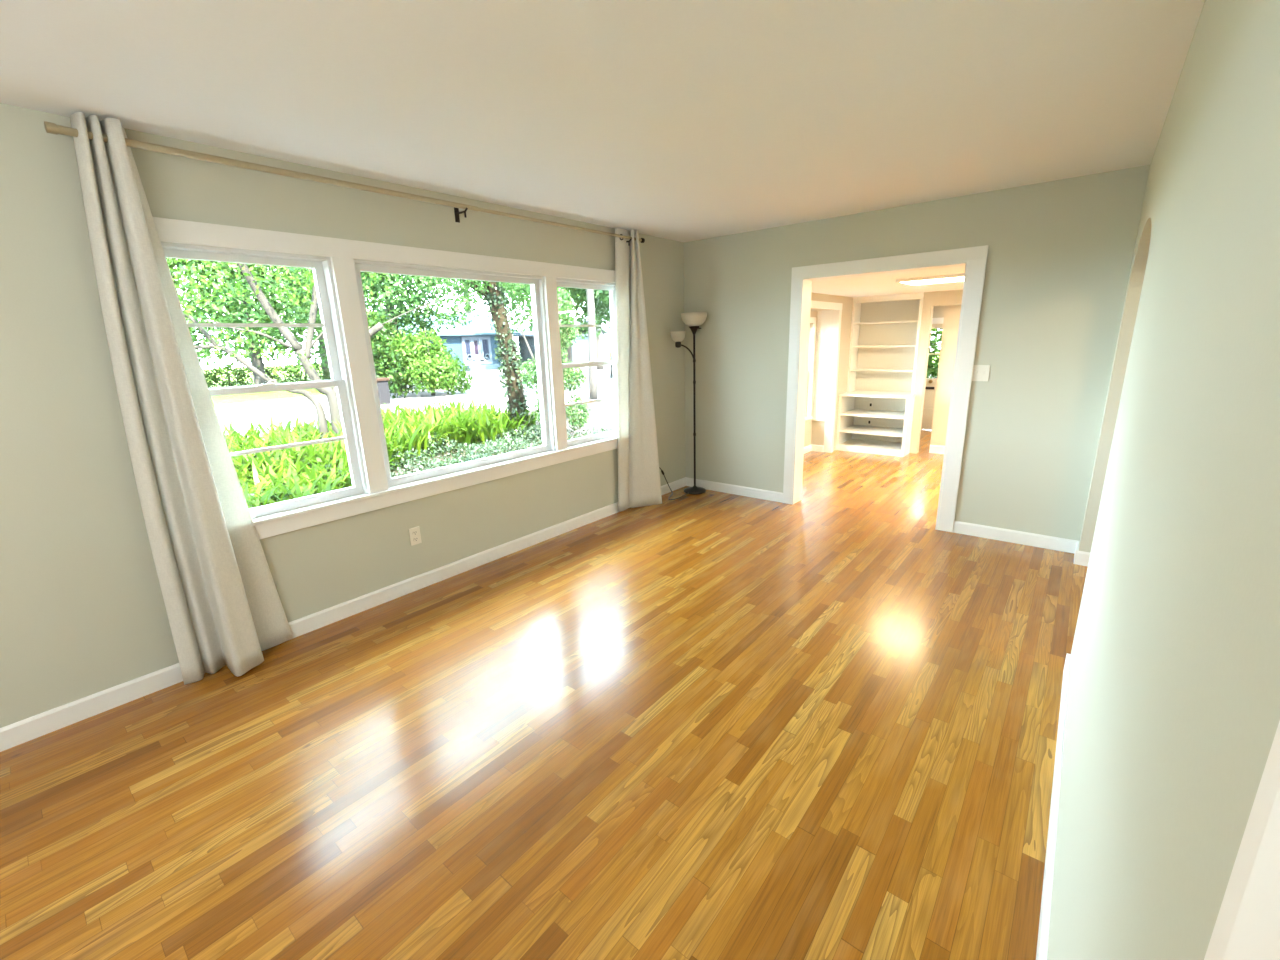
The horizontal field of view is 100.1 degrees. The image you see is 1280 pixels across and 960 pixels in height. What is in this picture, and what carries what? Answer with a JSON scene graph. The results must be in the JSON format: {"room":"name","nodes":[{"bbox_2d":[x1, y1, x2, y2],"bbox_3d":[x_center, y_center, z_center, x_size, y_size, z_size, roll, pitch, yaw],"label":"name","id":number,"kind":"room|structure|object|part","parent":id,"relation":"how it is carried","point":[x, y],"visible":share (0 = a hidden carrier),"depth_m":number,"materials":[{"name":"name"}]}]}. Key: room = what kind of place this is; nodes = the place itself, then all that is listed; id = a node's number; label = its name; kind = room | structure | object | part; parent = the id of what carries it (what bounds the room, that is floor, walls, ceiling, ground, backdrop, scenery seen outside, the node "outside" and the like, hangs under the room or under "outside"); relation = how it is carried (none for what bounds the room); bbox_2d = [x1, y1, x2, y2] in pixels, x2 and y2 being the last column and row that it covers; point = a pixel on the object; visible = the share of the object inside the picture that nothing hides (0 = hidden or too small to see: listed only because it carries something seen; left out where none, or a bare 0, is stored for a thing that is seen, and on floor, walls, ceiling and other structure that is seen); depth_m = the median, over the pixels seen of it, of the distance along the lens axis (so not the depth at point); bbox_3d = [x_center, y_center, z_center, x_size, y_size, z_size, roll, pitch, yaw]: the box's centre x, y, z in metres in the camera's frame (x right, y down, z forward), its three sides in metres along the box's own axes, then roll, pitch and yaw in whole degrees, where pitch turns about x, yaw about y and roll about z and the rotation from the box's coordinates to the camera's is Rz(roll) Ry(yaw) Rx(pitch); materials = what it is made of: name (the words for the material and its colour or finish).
{"room":"empty living room","nodes":[
{"label":"empty living room","id":0,"kind":"room"},
{"bbox_2d":[0,103,685,727],"bbox_3d":[-1.732,-0.415,3.039,0.150,2.440,7.065,10,19,38],"label":"wall","id":1,"kind":"structure","parent":0,"point":[83,613],"depth_m":2.36,"materials":[{"name":"paint"}]},
{"bbox_2d":[0,477,685,751],"bbox_3d":[-1.686,0.749,3.222,0.014,0.093,6.900,10,19,38],"label":"baseboard","id":2,"kind":"structure","parent":1,"relation":"attached to","point":[33,727],"depth_m":3.03,"materials":[{"name":"paint"}]},
{"bbox_2d":[44,121,644,245],"bbox_3d":[-1.112,-1.659,3.321,0.118,0.095,3.524,10,19,38],"label":"curtain rod","id":3,"kind":"object","parent":1,"relation":"attached to","point":[52,128],"visible":0.87,"depth_m":2.62,"materials":[{"name":"light metal"},{"name":"dark bronze metal"}]},
{"bbox_2d":[70,112,292,684],"bbox_3d":[-2.016,-0.240,2.395,0.191,2.414,0.481,10,19,38],"label":"curtain","id":4,"kind":"object","parent":3,"relation":"hanging from","point":[223,605],"visible":1,"depth_m":2.38,"materials":[{"name":"fabric"}]},
{"bbox_3d":[-1.602,-1.508,2.686,0.029,0.029,1.830,10,19,38],"label":"rod","id":5,"kind":"part","parent":3,"relation":"part of","materials":[{"name":"beige metal"}]},
{"bbox_3d":[-0.503,-1.877,3.977,0.023,0.023,1.640,10,19,38],"label":"rod","id":6,"kind":"part","parent":3,"relation":"part of","materials":[{"name":"beige metal"}]},
{"bbox_2d":[615,228,661,511],"bbox_3d":[-0.056,-0.922,4.788,0.469,2.414,0.133,-9,16,-27],"label":"curtain","id":7,"kind":"object","parent":3,"relation":"hanging from","point":[639,485],"visible":0.99,"depth_m":4.78,"materials":[{"name":"fabric"}]},
{"bbox_2d":[153,217,629,539],"bbox_3d":[-1.168,-0.726,3.642,0.192,1.508,3.352,10,19,38],"label":"window","id":8,"kind":"structure","parent":1,"relation":"in","point":[321,266],"depth_m":3.01,"materials":[{"name":"paint"}]},
{"bbox_3d":[-1.954,-0.783,2.705,0.032,0.657,0.745,10,19,38],"label":"sash","id":9,"kind":"part","parent":8,"relation":"part of","materials":[{"name":"paint"}]},
{"bbox_3d":[-1.906,-0.166,2.841,0.032,0.663,0.745,10,19,38],"label":"sash","id":10,"kind":"part","parent":8,"relation":"part of","materials":[{"name":"paint"}]},
{"bbox_3d":[-1.139,-1.400,3.424,0.022,0.095,3.332,10,19,38],"label":"head casing","id":11,"kind":"part","parent":8,"relation":"part of","materials":[{"name":"paint"}]},
{"bbox_2d":[409,526,421,545],"bbox_3d":[-1.444,0.360,3.442,0.009,0.114,0.072,10,19,38],"label":"wall outlet","id":12,"kind":"object","parent":1,"relation":"attached to","point":[414,533],"visible":1,"depth_m":3.44,"materials":[{"name":"beige plastic"}]},
{"bbox_2d":[353,259,554,487],"bbox_3d":[-1.182,-0.733,3.654,0.134,1.309,1.370,10,19,38],"label":"window","id":13,"kind":"structure","parent":1,"relation":"in","point":[536,283],"depth_m":3.70,"materials":[{"name":"paint"}]},
{"bbox_2d":[556,278,617,446],"bbox_3d":[-0.434,-0.984,4.532,0.134,1.309,0.777,10,19,38],"label":"window","id":14,"kind":"structure","parent":1,"relation":"in","point":[561,282],"depth_m":4.58,"materials":[{"name":"paint"}]},
{"bbox_3d":[-0.456,-1.286,4.465,0.032,0.657,0.745,10,19,38],"label":"sash","id":15,"kind":"part","parent":14,"relation":"part of","materials":[{"name":"paint"}]},
{"bbox_3d":[-0.408,-0.670,4.600,0.032,0.663,0.745,10,19,38],"label":"sash","id":16,"kind":"part","parent":14,"relation":"part of","materials":[{"name":"paint"}]},
{"bbox_2d":[0,486,1087,959],"bbox_3d":[0.238,1.156,1.811,5.150,0.100,7.065,10,19,38],"label":"floor","id":17,"kind":"structure","parent":0,"point":[709,725],"depth_m":1.99,"materials":[{"name":"brown wood"}]},
{"bbox_2d":[659,312,706,499],"bbox_3d":[0.400,-0.707,5.238,0.613,1.772,0.261,-13,18,-36],"label":"floor lamp","id":18,"kind":"object","parent":17,"relation":"on","point":[693,320],"visible":0.98,"depth_m":5.17,"materials":[{"name":"black metal"}]},
{"bbox_3d":[0.314,0.000,5.364,0.208,0.343,0.342,10,19,38],"label":"power cord","id":19,"kind":"part","parent":18,"relation":"part of","materials":[{"name":"black plastic"}]},
{"bbox_3d":[0.364,-1.373,5.129,0.144,0.094,0.144,10,19,38],"label":"lamp shade","id":20,"kind":"part","parent":18,"relation":"part of","materials":[{"name":"white glass"}]},
{"bbox_3d":[0.454,-1.231,5.191,0.169,0.173,0.014,-6,15,-15],"label":"arm","id":21,"kind":"part","parent":18,"relation":"part of","materials":[{"name":"brown metal"}]},
{"bbox_3d":[0.518,-1.536,5.134,0.254,0.122,0.254,10,19,38],"label":"lamp shade","id":22,"kind":"part","parent":18,"relation":"part of","materials":[{"name":"white glass"}]},
{"bbox_2d":[0,0,1204,241],"bbox_3d":[0.115,-1.295,1.114,5.150,0.120,7.215,10,19,38],"label":"ceiling","id":23,"kind":"structure","parent":0,"point":[676,120],"depth_m":1.99,"materials":[{"name":"paint"}]},
{"bbox_2d":[804,310,817,446],"bbox_3d":[2.100,-1.397,7.487,0.150,2.235,1.557,10,19,38],"label":"wall","id":24,"kind":"structure","parent":0,"point":[808,423],"depth_m":7.89,"materials":[{"name":"paint"}]},
{"bbox_2d":[805,317,815,420],"bbox_3d":[2.123,-1.505,7.432,0.146,1.450,1.210,10,19,38],"label":"window","id":25,"kind":"structure","parent":24,"relation":"in","point":[812,319],"depth_m":7.81,"materials":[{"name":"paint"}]},
{"bbox_2d":[811,292,852,450],"bbox_3d":[2.973,-1.602,8.171,0.297,2.235,7.033,10,19,38],"label":"wall","id":26,"kind":"structure","parent":0,"point":[818,427],"depth_m":7.94,"materials":[{"name":"paint"}]},
{"bbox_2d":[804,444,823,453],"bbox_3d":[1.764,-0.149,6.971,0.311,0.100,3.082,10,19,38],"label":"baseboard","id":27,"kind":"structure","parent":26,"relation":"attached to","point":[819,448],"depth_m":8.13,"materials":[{"name":"paint"}]},
{"bbox_2d":[811,300,842,452],"bbox_3d":[2.282,-1.318,7.355,0.317,2.137,1.537,10,19,38],"label":"trim","id":28,"kind":"structure","parent":26,"relation":"attached to","point":[828,321],"depth_m":7.80,"materials":[{"name":"paint"}]},
{"bbox_3d":[2.657,-1.670,7.842,0.197,1.552,0.008,10,19,38],"label":"reveal panel","id":29,"kind":"part","parent":28,"relation":"part of","materials":[{"name":"paint"}]},
{"bbox_3d":[2.367,-2.288,7.006,0.020,0.090,1.537,10,19,38],"label":"head casing","id":30,"kind":"part","parent":28,"relation":"part of","materials":[{"name":"paint"}]},
{"bbox_3d":[2.814,-1.416,7.840,0.118,2.052,0.090,10,19,38],"label":"casing","id":31,"kind":"part","parent":28,"relation":"part of","materials":[{"name":"paint"}]},
{"bbox_2d":[802,429,943,521],"bbox_3d":[4.556,-0.198,7.225,4.750,0.100,7.033,10,19,38],"label":"floor","id":32,"kind":"structure","parent":0,"point":[908,486],"depth_m":6.42,"materials":[{"name":"brown wood"}]},
{"bbox_2d":[836,292,923,456],"bbox_3d":[3.539,-1.539,7.865,0.971,2.233,0.662,10,19,38],"label":"bookcase","id":33,"kind":"object","parent":32,"relation":"on","point":[885,329],"visible":0.89,"depth_m":8.03,"materials":[{"name":"paint"}]},
{"bbox_3d":[3.264,-2.051,8.168,0.030,1.378,0.292,10,19,38],"label":"panel","id":34,"kind":"part","parent":33,"relation":"part of","materials":[{"name":"paint"}]},
{"bbox_3d":[3.459,-0.710,7.954,0.894,0.030,0.293,10,19,38],"label":"shelf","id":35,"kind":"part","parent":33,"relation":"part of","materials":[{"name":"paint"}]},
{"bbox_3d":[3.452,-0.957,7.890,0.894,0.030,0.293,10,19,38],"label":"shelf","id":36,"kind":"part","parent":33,"relation":"part of","materials":[{"name":"paint"}]},
{"bbox_3d":[3.647,-0.777,8.188,0.877,0.030,0.320,10,19,38],"label":"shelf","id":37,"kind":"part","parent":33,"relation":"part of","materials":[{"name":"paint"}]},
{"bbox_3d":[3.639,-1.023,8.123,0.877,0.030,0.320,10,19,38],"label":"shelf","id":38,"kind":"part","parent":33,"relation":"part of","materials":[{"name":"paint"}]},
{"bbox_2d":[839,390,915,398],"bbox_3d":[3.540,-1.268,7.925,0.971,0.030,0.637,10,19,38],"label":"countertop","id":39,"kind":"structure","parent":33,"relation":"on","point":[856,393],"depth_m":7.81,"materials":[{"name":"paint"}]},
{"bbox_3d":[3.629,-1.639,7.979,0.881,0.022,0.286,10,19,38],"label":"shelf","id":40,"kind":"part","parent":33,"relation":"part of","materials":[{"name":"paint"}]},
{"bbox_3d":[3.619,-1.970,7.893,0.881,0.022,0.286,10,19,38],"label":"shelf","id":41,"kind":"part","parent":33,"relation":"part of","materials":[{"name":"paint"}]},
{"bbox_3d":[3.609,-2.297,7.808,0.881,0.022,0.286,10,19,38],"label":"shelf","id":42,"kind":"part","parent":33,"relation":"part of","materials":[{"name":"paint"}]},
{"bbox_3d":[3.731,-1.608,8.110,0.944,2.233,0.025,10,19,38],"label":"panel","id":43,"kind":"part","parent":33,"relation":"part of","materials":[{"name":"paint"}]},
{"bbox_3d":[3.970,-1.925,7.602,0.034,1.378,0.294,10,19,38],"label":"panel","id":44,"kind":"part","parent":33,"relation":"part of","materials":[{"name":"paint"}]},
{"bbox_2d":[812,266,965,297],"bbox_3d":[4.486,-2.466,6.636,4.750,0.120,7.033,10,19,38],"label":"ceiling","id":45,"kind":"structure","parent":0,"point":[877,284],"depth_m":6.04,"materials":[{"name":"paint"}]},
{"bbox_2d":[896,273,964,285],"bbox_3d":[3.240,-1.991,5.254,1.215,0.029,0.590,10,19,38],"label":"recessed light","id":46,"kind":"object","parent":45,"relation":"in","point":[952,277],"visible":0.44,"depth_m":5.36,"materials":[{"name":"paint"}]},
{"bbox_2d":[903,277,963,284],"bbox_3d":[3.240,-1.988,5.255,1.165,0.012,0.540,10,19,38],"label":"diffuser","id":47,"kind":"object","parent":46,"relation":"attached to","point":[918,280],"depth_m":5.39,"materials":[{"name":"white plastic"}]},
{"bbox_2d":[684,165,1149,540],"bbox_3d":[2.444,-0.796,4.012,5.000,2.440,0.165,10,19,38],"label":"wall","id":48,"kind":"structure","parent":0,"point":[1060,255],"depth_m":3.82,"materials":[{"name":"paint"}]},
{"bbox_2d":[686,477,782,502],"bbox_3d":[0.926,0.092,5.439,1.129,0.093,0.014,10,19,38],"label":"baseboard","id":49,"kind":"structure","parent":48,"relation":"attached to","point":[709,485],"depth_m":5.39,"materials":[{"name":"paint"}]},
{"bbox_2d":[783,245,988,531],"bbox_3d":[1.936,-0.719,4.459,1.424,2.096,0.195,10,19,38],"label":"door frame","id":50,"kind":"structure","parent":48,"relation":"in","point":[974,259],"depth_m":4.17,"materials":[{"name":"paint"}]},
{"bbox_3d":[1.366,-0.750,4.818,0.089,2.009,0.020,10,19,38],"label":"casing","id":51,"kind":"part","parent":50,"relation":"part of","materials":[{"name":"paint"}]},
{"bbox_3d":[1.851,-1.673,4.142,1.424,0.087,0.020,10,19,38],"label":"head casing","id":52,"kind":"part","parent":50,"relation":"part of","materials":[{"name":"paint"}]},
{"bbox_3d":[2.391,-0.568,3.997,0.107,2.009,0.020,10,19,38],"label":"casing","id":53,"kind":"part","parent":50,"relation":"part of","materials":[{"name":"paint"}]},
{"bbox_2d":[972,365,989,380],"bbox_3d":[2.464,-0.773,3.879,0.110,0.115,0.016,10,19,38],"label":"light switch","id":54,"kind":"object","parent":48,"relation":"attached to","point":[980,372],"visible":1,"depth_m":3.88,"materials":[{"name":"beige plastic"}]},
{"bbox_2d":[953,521,1077,553],"bbox_3d":[2.759,0.418,3.970,0.765,0.093,0.014,10,19,38],"label":"baseboard","id":55,"kind":"structure","parent":48,"relation":"attached to","point":[1019,537],"depth_m":3.95,"materials":[{"name":"paint"}]},
{"bbox_2d":[909,290,962,453],"bbox_3d":[4.915,-1.366,7.034,4.278,2.235,0.400,10,19,38],"label":"wall","id":56,"kind":"structure","parent":0,"point":[951,297],"depth_m":7.46,"materials":[{"name":"paint"}]},
{"bbox_2d":[932,306,944,317],"bbox_3d":[6.058,-1.834,8.699,4.700,2.235,0.120,10,19,38],"label":"wall","id":57,"kind":"structure","parent":0,"point":[938,311],"depth_m":9.14,"materials":[{"name":"paint"}]},
{"bbox_2d":[921,317,943,429],"bbox_3d":[5.326,-1.811,9.284,1.030,1.940,0.092,10,19,38],"label":"door","id":58,"kind":"structure","parent":57,"relation":"in","point":[931,383],"depth_m":9.53,"materials":[{"name":"beige paint"}]},
{"bbox_3d":[5.219,-1.286,9.525,0.390,0.550,0.008,10,19,38],"label":"raised panel","id":59,"kind":"part","parent":58,"relation":"part of","materials":[{"name":"beige paint"}]},
{"bbox_3d":[5.276,-2.693,9.026,1.030,0.100,0.018,10,19,38],"label":"head casing","id":60,"kind":"part","parent":58,"relation":"part of","materials":[{"name":"paint"}]},
{"bbox_2d":[930,305,960,445],"bbox_3d":[5.407,-1.284,6.662,3.033,2.235,0.100,10,19,38],"label":"wall","id":61,"kind":"structure","parent":0,"point":[952,312],"depth_m":7.50,"materials":[{"name":"paint"}]},
{"bbox_2d":[929,445,944,453],"bbox_3d":[4.513,-0.405,7.598,0.733,0.115,0.014,10,19,38],"label":"baseboard","id":62,"kind":"structure","parent":61,"relation":"attached to","point":[936,449],"depth_m":7.76,"materials":[{"name":"paint"}]},
{"bbox_2d":[1047,0,1279,959],"bbox_3d":[0.887,0.076,0.839,0.125,2.440,6.900,10,19,38],"label":"wall","id":63,"kind":"structure","parent":0,"point":[1172,720],"depth_m":0.67,"materials":[{"name":"paint"}]},
{"bbox_2d":[1036,653,1070,959],"bbox_3d":[1.216,1.113,1.479,0.153,0.093,2.520,10,19,38],"label":"baseboard","id":64,"kind":"structure","parent":63,"relation":"attached to","point":[1044,923],"depth_m":1.60,"materials":[{"name":"paint"}]},
{"bbox_2d":[1074,541,1089,565],"bbox_3d":[3.034,0.502,3.614,0.153,0.093,0.233,10,19,38],"label":"baseboard","id":65,"kind":"structure","parent":63,"relation":"attached to","point":[1080,557],"depth_m":3.56,"materials":[{"name":"paint"}]},
{"bbox_2d":[1204,721,1279,959],"bbox_3d":[0.051,0.506,-0.098,0.150,2.130,1.044,10,19,38],"label":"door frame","id":66,"kind":"structure","parent":63,"relation":"in","point":[1247,925],"depth_m":0.26,"materials":[{"name":"paint"}]},
{"label":"outside","id":67,"kind":"structure","parent":0,"visible":0},
{"bbox_2d":[407,365,609,387],"bbox_3d":[-6.941,-8.741,42.216,13.000,0.018,31.500,10,19,38],"label":"driveway","id":68,"kind":"structure","parent":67,"point":[482,375],"depth_m":37.04,"materials":[{"name":"white concrete"}]},
{"bbox_2d":[205,264,415,379],"bbox_3d":[-19.536,-11.868,32.786,11.483,11.567,10.538,-11,17,-31],"label":"street tree","id":69,"kind":"object","parent":68,"relation":"on","point":[301,333],"visible":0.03,"depth_m":30.77,"materials":[{"name":"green plant"}]},
{"bbox_2d":[502,283,532,321],"bbox_3d":[-7.109,-14.879,40.743,9.800,12.653,10.464,10,19,38],"label":"street tree","id":70,"kind":"object","parent":68,"relation":"on","point":[527,298],"visible":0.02,"depth_m":40.62,"materials":[{"name":"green plant"}]},
{"bbox_2d":[513,319,609,366],"bbox_3d":[-6.959,-12.184,47.726,6.600,3.910,5.700,10,19,38],"label":"garage","id":71,"kind":"structure","parent":68,"relation":"on","point":[580,349],"depth_m":46.55,"materials":[{"name":"white"}]},
{"bbox_3d":[-4.658,-10.926,45.992,0.050,2.150,3.300,10,19,38],"label":"door","id":72,"kind":"part","parent":71,"relation":"part of","materials":[{"name":"white"}]},
{"bbox_2d":[573,294,603,369],"bbox_3d":[-3.095,-13.592,37.472,9.381,11.568,8.477,-11,17,-32],"label":"street tree","id":73,"kind":"object","parent":68,"relation":"on","point":[599,341],"visible":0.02,"depth_m":38.40,"materials":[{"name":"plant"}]},
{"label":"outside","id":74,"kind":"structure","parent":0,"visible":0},
{"bbox_2d":[203,350,939,404],"bbox_3d":[-13.807,-10.064,48.692,102.000,0.270,170.000,10,19,38],"label":"ground","id":75,"kind":"structure","parent":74,"point":[275,395],"depth_m":25.34,"materials":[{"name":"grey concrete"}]},
{"bbox_2d":[166,258,304,371],"bbox_3d":[-22.987,-9.536,25.959,11.390,10.694,10.632,-13,18,-37],"label":"street tree","id":76,"kind":"object","parent":75,"relation":"on","point":[185,289],"visible":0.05,"depth_m":26.18,"materials":[{"name":"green plant"}]},
{"bbox_2d":[201,359,330,387],"bbox_3d":[-20.925,-5.916,30.181,2.996,2.007,20.873,10,19,38],"label":"hedge","id":77,"kind":"object","parent":75,"relation":"on","point":[241,374],"visible":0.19,"depth_m":29.54,"materials":[{"name":"green plant"}]},
{"bbox_2d":[167,258,381,384],"bbox_3d":[-19.279,-9.721,26.475,13.009,10.573,12.460,-2,15,-3],"label":"street tree","id":78,"kind":"object","parent":75,"relation":"on","point":[251,316],"visible":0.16,"depth_m":24.61,"materials":[{"name":"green plant"}]},
{"bbox_2d":[366,306,418,398],"bbox_3d":[-10.376,-4.937,21.030,2.851,3.628,3.418,-13,18,-37],"label":"shrub","id":79,"kind":"object","parent":75,"relation":"on","point":[393,370],"visible":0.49,"depth_m":20.54,"materials":[{"name":"green plant"}]},
{"bbox_2d":[385,327,473,395],"bbox_3d":[-8.561,-4.779,21.892,3.247,2.845,3.236,10,19,38],"label":"shrub","id":80,"kind":"object","parent":75,"relation":"on","point":[426,361],"visible":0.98,"depth_m":21.25,"materials":[{"name":"green plant"}]},
{"bbox_2d":[376,312,520,374],"bbox_3d":[-17.383,-11.445,44.486,9.500,4.730,11.800,10,19,38],"label":"house","id":81,"kind":"structure","parent":75,"relation":"on","point":[473,342],"depth_m":43.30,"materials":[{"name":"blue"}]},
{"bbox_3d":[-13.771,-10.498,42.899,0.010,1.380,0.410,10,19,38],"label":"pane","id":82,"kind":"part","parent":81,"relation":"part of","materials":[{"name":"glass"}]},
{"bbox_3d":[-13.298,-10.412,43.549,0.060,2.000,0.500,10,19,38],"label":"door","id":83,"kind":"part","parent":81,"relation":"part of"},
{"bbox_3d":[-13.282,-10.746,43.439,0.010,1.100,0.340,10,19,38],"label":"door pane","id":84,"kind":"part","parent":81,"relation":"part of","materials":[{"name":"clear glass"}]},
{"bbox_3d":[-13.235,-10.303,43.620,0.100,2.650,2.680,10,19,38],"label":"porch frame","id":85,"kind":"part","parent":81,"relation":"part of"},
{"bbox_3d":[-12.723,-10.850,44.130,0.010,1.380,0.480,10,19,38],"label":"pane","id":86,"kind":"part","parent":81,"relation":"part of","materials":[{"name":"glass"}]},
{"bbox_2d":[926,328,942,377],"bbox_3d":[7.601,-3.609,11.607,5.427,5.235,1.496,10,19,38],"label":"hedge","id":87,"kind":"object","parent":75,"relation":"on","point":[933,372],"visible":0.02,"depth_m":12.23,"materials":[{"name":"green plant"}]},
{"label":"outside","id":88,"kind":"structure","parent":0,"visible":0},
{"bbox_2d":[391,438,541,477],"bbox_3d":[-6.490,1.073,4.381,8.440,0.030,16.600,10,19,38],"label":"bed","id":89,"kind":"object","parent":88,"point":[451,457],"depth_m":9.77,"materials":[{"name":"plant"}]},
{"bbox_2d":[218,411,351,508],"label":"plants","id":90,"kind":"object","parent":89,"relation":"on","point":[293,473],"depth_m":7.25,"materials":[{"name":"green plant"}]},
{"bbox_2d":[167,258,439,446],"bbox_3d":[-7.469,-3.104,5.302,3.888,7.655,12.304,7,17,30],"label":"tree","id":91,"kind":"object","parent":89,"relation":"on","point":[304,355],"visible":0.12,"depth_m":8.24,"materials":[{"name":"green plant"}]},
{"bbox_2d":[243,418,614,501],"bbox_3d":[-3.336,0.177,6.418,6.276,0.521,10.096,10,19,38],"label":"ivy","id":92,"kind":"object","parent":89,"relation":"on","point":[485,449],"visible":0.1,"depth_m":9.10,"materials":[{"name":"green plant"}]},
{"bbox_2d":[381,396,537,471],"label":"plants","id":93,"kind":"object","parent":89,"relation":"on","point":[445,421],"depth_m":10.29,"materials":[{"name":"green plant"}]},
{"bbox_2d":[415,276,560,438],"bbox_3d":[-3.806,-4.139,9.663,3.744,7.593,4.056,2,15,15],"label":"tree","id":94,"kind":"object","parent":89,"relation":"on","point":[507,348],"visible":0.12,"depth_m":10.52,"materials":[{"name":"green plant"}]},
{"bbox_2d":[516,287,589,430],"bbox_3d":[-1.660,-2.209,10.264,1.421,3.081,0.891,-15,20,-41],"label":"ivy","id":95,"kind":"object","parent":89,"relation":"on","point":[566,333],"visible":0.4,"depth_m":10.25,"materials":[{"name":"green plant"}]},
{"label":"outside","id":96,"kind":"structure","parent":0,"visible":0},
{"bbox_2d":[529,367,933,438],"bbox_3d":[7.059,-3.676,21.057,9.440,0.025,27.400,10,19,38],"label":"litter","id":97,"kind":"object","parent":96,"point":[601,413],"depth_m":14.00,"materials":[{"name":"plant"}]},
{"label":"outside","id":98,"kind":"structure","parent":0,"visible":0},
{"bbox_2d":[214,342,940,439],"bbox_3d":[3.740,-7.092,34.601,13.400,0.020,170.000,10,19,38],"label":"road","id":99,"kind":"structure","parent":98,"point":[242,413],"depth_m":19.92,"materials":[{"name":"white asphalt"}]},
{"bbox_2d":[376,377,390,404],"bbox_3d":[-9.368,-3.185,19.235,0.620,0.930,0.620,10,19,38],"label":"brick pillar","id":100,"kind":"structure","parent":99,"relation":"on","point":[383,388],"depth_m":19.12,"materials":[{"name":"brick"}]},
{"bbox_2d":[291,267,485,391],"bbox_3d":[-10.645,-8.441,23.575,8.011,9.043,7.871,-2,15,-1],"label":"street tree","id":101,"kind":"object","parent":99,"relation":"on","point":[418,298],"visible":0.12,"depth_m":22.72,"materials":[{"name":"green plant"}]},
{"bbox_2d":[483,282,609,379],"bbox_3d":[-4.202,-10.393,28.140,8.784,10.134,8.380,-13,18,-37],"label":"tree","id":102,"kind":"object","parent":99,"relation":"on","point":[603,314],"visible":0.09,"depth_m":28.23,"materials":[{"name":"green plant"}]},
{"bbox_2d":[586,289,597,399],"bbox_3d":[-1.462,-7.434,17.207,6.869,9.733,6.929,2,15,12],"label":"tree","id":103,"kind":"object","parent":99,"relation":"on","point":[592,350],"visible":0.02,"depth_m":18.19,"materials":[{"name":"grey plant"}]},
{"bbox_2d":[579,289,609,306],"bbox_3d":[0.082,-9.591,24.546,7.142,10.134,7.807,9,18,35],"label":"tree","id":104,"kind":"object","parent":99,"relation":"on","point":[605,299],"visible":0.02,"depth_m":25.04,"materials":[{"name":"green plant"}]},
{"bbox_2d":[603,293,612,377],"bbox_3d":[-1.569,-10.240,28.082,5.870,9.705,5.730,-5,15,-12],"label":"street tree","id":105,"kind":"object","parent":99,"relation":"on","point":[611,366],"visible":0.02,"depth_m":29.08,"materials":[{"name":"grey plant"}]}
]}

